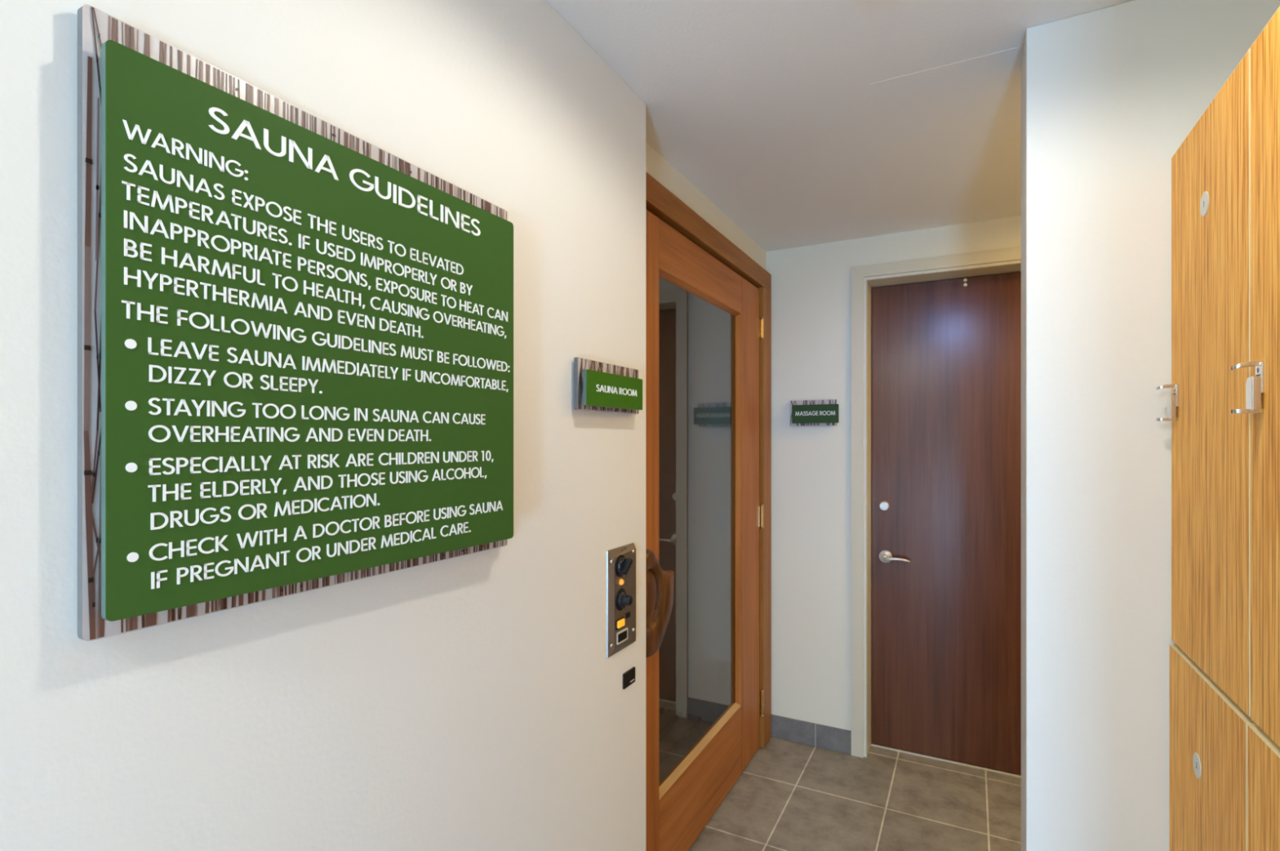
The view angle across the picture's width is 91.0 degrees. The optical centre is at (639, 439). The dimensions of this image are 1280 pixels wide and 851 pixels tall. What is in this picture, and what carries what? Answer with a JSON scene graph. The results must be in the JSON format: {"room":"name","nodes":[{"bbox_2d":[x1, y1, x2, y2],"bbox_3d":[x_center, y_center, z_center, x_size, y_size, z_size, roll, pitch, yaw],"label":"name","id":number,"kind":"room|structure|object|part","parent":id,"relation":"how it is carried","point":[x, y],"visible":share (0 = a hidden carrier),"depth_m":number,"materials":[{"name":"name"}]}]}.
{"room":"changing room","nodes":[
{"label":"changing room","id":0,"kind":"room"},
{"bbox_2d":[0,0,645,850],"bbox_3d":[-1.181,0.249,-0.426,0.207,2.232,4.747,0,0,28],"label":"wall","id":1,"kind":"structure","parent":0,"point":[475,701],"depth_m":0.88,"materials":[{"name":"white paint"}]},
{"bbox_2d":[77,4,513,640],"bbox_3d":[-0.372,-0.108,0.844,0.051,0.591,0.600,0,0,29],"label":"sign","id":2,"kind":"object","parent":1,"relation":"attached to","point":[295,333],"visible":1,"depth_m":0.70,"materials":[{"name":"green"}]},
{"bbox_2d":[573,356,642,413],"bbox_3d":[-0.064,-0.117,1.429,0.041,0.109,0.273,0,0,28],"label":"room sign","id":3,"kind":"object","parent":1,"relation":"attached to","point":[598,386],"visible":1,"depth_m":1.38,"materials":[{"name":"green"}]},
{"bbox_3d":[-0.056,-0.108,1.413,0.008,0.074,0.251,0,0,28],"label":"panel","id":4,"kind":"part","parent":3,"relation":"part of","materials":[{"name":"green"}]},
{"bbox_2d":[606,542,635,657],"bbox_3d":[-0.031,0.381,1.497,0.037,0.248,0.128,0,0,28],"label":"control panel","id":5,"kind":"object","parent":1,"relation":"attached to","point":[621,560],"visible":1,"depth_m":1.48,"materials":[{"name":"silver metal"}]},
{"bbox_2d":[617,617,624,627],"bbox_3d":[-0.045,0.433,1.482,0.004,0.016,0.031,0,0,28],"label":"rocker switch","id":6,"kind":"object","parent":5,"relation":"attached to","point":[620,621],"depth_m":1.48,"materials":[{"name":"orange"}]},
{"bbox_2d":[619,578,624,584],"bbox_3d":[-0.043,0.337,1.487,0.008,0.015,0.015,0,0,28],"label":"lamp","id":7,"kind":"object","parent":5,"relation":"on","point":[621,580],"depth_m":1.48,"materials":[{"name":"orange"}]},
{"bbox_3d":[-0.042,0.467,1.494,0.002,0.029,0.052,0,0,28],"label":"counter frame","id":8,"kind":"part","parent":5,"relation":"part of","materials":[{"name":"grey plastic"}]},
{"bbox_3d":[-0.033,0.378,1.481,0.025,0.042,0.042,0,0,28],"label":"knob","id":9,"kind":"part","parent":5,"relation":"part of","materials":[{"name":"black plastic"}]},
{"bbox_3d":[-0.035,0.299,1.480,0.022,0.042,0.042,0,0,28],"label":"knob","id":10,"kind":"part","parent":5,"relation":"part of","materials":[{"name":"black plastic"}]},
{"bbox_3d":[-0.029,0.424,1.518,0.002,0.013,0.021,0,0,28],"label":"label plate","id":11,"kind":"part","parent":5,"relation":"part of","materials":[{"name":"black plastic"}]},
{"bbox_2d":[622,666,635,688],"bbox_3d":[-0.027,0.584,1.541,0.005,0.037,0.058,0,0,28],"label":"wall socket","id":12,"kind":"object","parent":1,"relation":"attached to","point":[628,677],"visible":1,"depth_m":1.54,"materials":[{"name":"black plastic"}]},
{"bbox_2d":[645,142,765,270],"bbox_3d":[0.231,0.249,2.360,0.112,2.232,1.498,0,0,28],"label":"wall","id":13,"kind":"structure","parent":0,"point":[656,166],"depth_m":2.19,"materials":[{"name":"beige paint"}]},
{"bbox_2d":[645,171,771,850],"bbox_3d":[0.231,0.305,2.294,0.173,2.116,1.374,0,0,28],"label":"door","id":14,"kind":"structure","parent":13,"relation":"in","point":[684,250],"depth_m":2.40,"materials":[{"name":"brown wood"}]},
{"bbox_3d":[0.035,0.453,1.777,0.039,0.300,0.230,0,0,28],"label":"handle","id":15,"kind":"part","parent":14,"relation":"part of","materials":[{"name":"brown wood"}]},
{"bbox_3d":[0.216,1.216,2.221,0.042,0.275,0.761,0,0,28],"label":"rail","id":16,"kind":"part","parent":14,"relation":"part of","materials":[{"name":"orange wood"}]},
{"bbox_3d":[0.216,-0.584,2.221,0.042,0.150,0.761,0,0,28],"label":"rail","id":17,"kind":"part","parent":14,"relation":"part of","materials":[{"name":"orange wood"}]},
{"bbox_3d":[0.218,0.345,2.301,0.142,2.036,1.374,0,0,28],"label":"casing","id":18,"kind":"part","parent":14,"relation":"part of","materials":[{"name":"brown wood"}]},
{"bbox_2d":[545,0,1134,251],"bbox_3d":[-0.356,-0.897,0.074,3.700,0.061,6.400,0,0,28],"label":"ceiling","id":19,"kind":"structure","parent":0,"point":[804,122],"depth_m":1.60,"materials":[{"name":"white paint"}]},
{"bbox_2d":[658,215,1021,756],"bbox_3d":[1.059,0.249,2.764,3.700,2.232,0.190,0,0,28],"label":"wall","id":20,"kind":"structure","parent":0,"point":[811,291],"depth_m":2.86,"materials":[{"name":"beige paint"}]},
{"bbox_2d":[771,714,851,754],"bbox_3d":[0.749,1.314,2.814,0.381,0.098,0.010,0,0,28],"label":"baseboard","id":21,"kind":"structure","parent":20,"relation":"attached to","point":[825,736],"depth_m":2.80,"materials":[{"name":"grey tile"}]},
{"bbox_2d":[790,399,839,426],"bbox_3d":[0.771,-0.117,2.785,0.216,0.115,0.041,0,0,28],"label":"room sign","id":22,"kind":"object","parent":20,"relation":"attached to","point":[823,411],"visible":1,"depth_m":2.77,"materials":[{"name":"green"}]},
{"bbox_3d":[0.770,-0.112,2.768,0.202,0.081,0.008,0,0,28],"label":"panel","id":23,"kind":"part","parent":22,"relation":"part of","materials":[{"name":"green"}]},
{"bbox_2d":[851,246,1021,773],"bbox_3d":[1.415,0.310,2.560,1.036,2.109,0.186,0,0,28],"label":"door","id":24,"kind":"structure","parent":20,"relation":"in","point":[943,348],"depth_m":2.69,"materials":[{"name":"brown wood"}]},
{"bbox_3d":[1.111,0.519,2.748,0.132,0.055,0.054,0,0,28],"label":"lever handle","id":25,"kind":"part","parent":24,"relation":"part of","materials":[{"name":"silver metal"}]},
{"bbox_2d":[871,743,1021,777],"bbox_3d":[1.435,1.363,2.598,0.910,0.004,0.010,0,0,28],"label":"threshold","id":26,"kind":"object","parent":20,"relation":"attached to","point":[873,744],"depth_m":2.66,"materials":[{"name":"grey metal"}]},
{"bbox_2d":[658,715,1021,850],"bbox_3d":[-0.356,1.390,0.074,3.700,0.050,6.400,0,0,28],"label":"floor","id":27,"kind":"structure","parent":0,"point":[790,795],"depth_m":2.35,"materials":[{"name":"grey tile"}]},
{"bbox_2d":[658,706,701,763],"bbox_3d":[-0.435,1.345,2.568,0.878,0.040,1.460,0,0,28],"label":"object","id":28,"kind":"structure","parent":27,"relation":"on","point":[669,736],"depth_m":2.89,"materials":[{"name":"brown tile"}]},
{"bbox_2d":[1155,47,1258,850],"bbox_3d":[1.141,0.411,0.933,0.534,1.908,0.385,0,0,28],"label":"locker","id":29,"kind":"object","parent":27,"relation":"on","point":[1210,660],"visible":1,"depth_m":1.00,"materials":[{"name":"brown wood"}]},
{"bbox_3d":[1.006,-0.082,1.179,0.004,0.042,0.021,0,0,28],"label":"latch plate","id":30,"kind":"part","parent":29,"relation":"part of","materials":[{"name":"silver metal"}]},
{"bbox_3d":[0.943,-0.078,1.038,0.018,0.926,0.381,0,0,28],"label":"door","id":31,"kind":"part","parent":29,"relation":"part of","materials":[{"name":"brown wood"}]},
{"bbox_3d":[0.942,0.853,1.039,0.022,0.915,0.381,0,0,28],"label":"door","id":32,"kind":"part","parent":29,"relation":"part of","materials":[{"name":"brown wood"}]},
{"bbox_2d":[1230,6,1279,850],"bbox_3d":[0.960,0.411,0.590,0.534,1.908,0.385,0,0,28],"label":"locker","id":33,"kind":"object","parent":27,"relation":"on","point":[1263,385],"visible":1,"depth_m":0.82,"materials":[{"name":"brown wood"}]},
{"bbox_3d":[0.825,-0.082,0.836,0.004,0.042,0.021,0,0,28],"label":"latch plate","id":34,"kind":"part","parent":33,"relation":"part of","materials":[{"name":"silver metal"}]},
{"bbox_3d":[0.762,0.853,0.697,0.022,0.915,0.381,0,0,28],"label":"door","id":35,"kind":"part","parent":33,"relation":"part of","materials":[{"name":"brown wood"}]},
{"bbox_3d":[0.763,-0.078,0.696,0.018,0.926,0.381,0,0,28],"label":"door","id":36,"kind":"part","parent":33,"relation":"part of","materials":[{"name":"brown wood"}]},
{"bbox_2d":[1021,0,1279,850],"bbox_3d":[1.470,0.249,1.072,1.396,2.232,0.161,0,0,28],"label":"wall partition","id":37,"kind":"structure","parent":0,"point":[1109,95],"depth_m":1.27,"materials":[{"name":"white paint"}]}
]}

